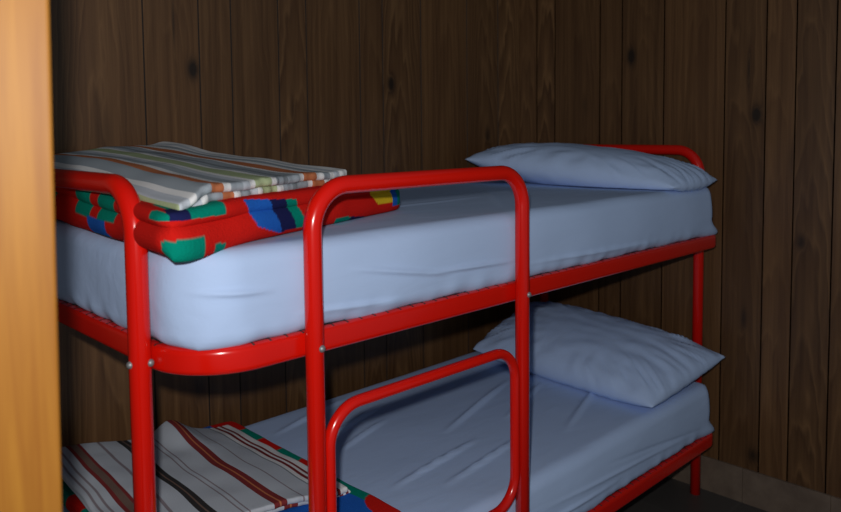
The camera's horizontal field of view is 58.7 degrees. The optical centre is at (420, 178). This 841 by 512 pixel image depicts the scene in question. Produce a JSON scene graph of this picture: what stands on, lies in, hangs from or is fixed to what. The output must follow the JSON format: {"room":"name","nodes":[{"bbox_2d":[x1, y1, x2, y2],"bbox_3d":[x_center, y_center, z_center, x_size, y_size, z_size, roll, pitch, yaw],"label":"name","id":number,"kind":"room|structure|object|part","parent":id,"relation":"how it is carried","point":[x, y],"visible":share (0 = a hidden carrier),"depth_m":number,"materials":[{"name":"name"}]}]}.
{"room":"bunk bedroom","nodes":[
{"label":"bunk bedroom","id":0,"kind":"room"},
{"bbox_2d":[49,0,519,446],"bbox_3d":[-0.867,-0.097,1.966,3.624,2.330,0.002,-4,5,-44],"label":"wall","id":1,"kind":"structure","parent":0,"point":[357,87],"depth_m":2.38,"materials":[{"name":"brown wood"}]},
{"bbox_2d":[520,0,840,497],"bbox_3d":[1.347,-0.140,2.291,0.002,2.330,2.629,-4,5,-44],"label":"wall","id":2,"kind":"structure","parent":0,"point":[752,88],"depth_m":2.57,"materials":[{"name":"brown wood"}]},
{"bbox_2d":[649,455,840,511],"bbox_3d":[1.363,1.081,2.374,0.028,0.122,2.625,-4,5,-44],"label":"baseboard","id":3,"kind":"structure","parent":2,"relation":"attached to","point":[752,488],"depth_m":2.57,"materials":[{"name":"wood"}]},
{"bbox_2d":[606,477,767,511],"bbox_3d":[0.065,1.283,1.185,3.724,0.100,2.725,-4,5,-44],"label":"floor","id":4,"kind":"structure","parent":0,"point":[669,494],"depth_m":2.62,"materials":[{"name":"grey tile"}]},
{"bbox_2d":[0,0,61,511],"bbox_3d":[-0.429,0.217,0.696,0.198,2.100,0.060,-3,4,-27],"label":"trim","id":5,"kind":"structure","parent":4,"relation":"on","point":[30,440],"depth_m":0.69,"materials":[{"name":"brown wood"}]},
{"bbox_2d":[54,144,715,511],"bbox_3d":[0.047,0.545,2.167,2.028,1.245,0.889,-4,5,-44],"label":"bunk bed","id":6,"kind":"object","parent":4,"relation":"on","point":[144,353],"visible":0.44,"depth_m":1.41,"materials":[{"name":"red metal"}]},
{"bbox_3d":[-0.675,0.600,1.491,0.037,1.238,0.625,-4,5,-44],"label":"foot frame","id":7,"kind":"part","parent":6,"relation":"part of","materials":[{"name":"red metal"}]},
{"bbox_2d":[55,180,717,350],"bbox_3d":[0.028,0.140,2.147,1.937,0.178,0.865,-4,5,-44],"label":"mattress","id":8,"kind":"object","parent":6,"relation":"on","point":[443,240],"visible":0.73,"depth_m":1.51,"materials":[{"name":"blue"}]},
{"bbox_2d":[54,185,399,261],"bbox_3d":[-0.419,0.033,1.686,0.739,0.128,0.850,-4,5,-44],"label":"folded blanket","id":9,"kind":"object","parent":8,"relation":"on","point":[193,233],"visible":0.4,"depth_m":1.31,"materials":[{"name":"fabric"}]},
{"bbox_2d":[53,141,346,209],"bbox_3d":[-0.492,-0.019,1.640,0.501,0.117,0.834,-4,5,-44],"label":"striped throw","id":10,"kind":"object","parent":9,"relation":"on","point":[177,176],"visible":0.87,"depth_m":1.49,"materials":[{"name":"fabric"}]},
{"bbox_2d":[466,143,716,191],"bbox_3d":[0.561,-0.049,2.618,0.422,0.154,0.816,-4,5,-44],"label":"pillow","id":11,"kind":"object","parent":8,"relation":"on","point":[566,164],"visible":0.96,"depth_m":2.46,"materials":[{"name":"blue fabric"}]},
{"bbox_3d":[0.032,0.242,2.163,1.950,0.047,0.850,-4,5,-44],"label":"rail","id":12,"kind":"part","parent":6,"relation":"part of","materials":[{"name":"red metal"}]},
{"bbox_2d":[62,351,713,511],"bbox_3d":[0.034,0.812,2.191,1.939,0.200,0.862,-4,5,-44],"label":"mattress","id":13,"kind":"object","parent":6,"relation":"on","point":[441,445],"visible":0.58,"depth_m":2.13,"materials":[{"name":"blue"}]},
{"bbox_2d":[62,421,400,511],"bbox_3d":[-0.468,0.739,1.721,0.530,0.038,0.779,-4,5,-44],"label":"folded blanket","id":14,"kind":"object","parent":13,"relation":"on","point":[357,500],"visible":0.15,"depth_m":1.69,"materials":[{"name":"multicoloured fabric"}]},
{"bbox_2d":[61,420,350,511],"bbox_3d":[-0.538,0.698,1.771,0.506,0.078,0.609,-4,5,-44],"label":"striped throw","id":15,"kind":"object","parent":14,"relation":"on","point":[224,468],"visible":0.87,"depth_m":1.75,"materials":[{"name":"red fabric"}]},
{"bbox_2d":[473,301,724,407],"bbox_3d":[0.591,0.591,2.660,0.445,0.189,0.808,-4,5,-44],"label":"pillow","id":16,"kind":"object","parent":13,"relation":"on","point":[619,359],"visible":0.88,"depth_m":2.50,"materials":[{"name":"blue fabric"}]},
{"bbox_3d":[0.028,0.594,1.560,0.630,1.227,0.034,-4,5,-44],"label":"ladder frame","id":17,"kind":"part","parent":6,"relation":"part of","materials":[{"name":"red metal"}]},
{"bbox_3d":[0.746,0.491,2.875,0.035,1.245,0.699,-4,5,-44],"label":"head frame","id":18,"kind":"part","parent":6,"relation":"part of","materials":[{"name":"red metal"}]},
{"bbox_3d":[0.039,0.924,2.208,1.950,0.047,0.850,-4,5,-44],"label":"rail","id":19,"kind":"part","parent":6,"relation":"part of","materials":[{"name":"red metal"}]}
]}

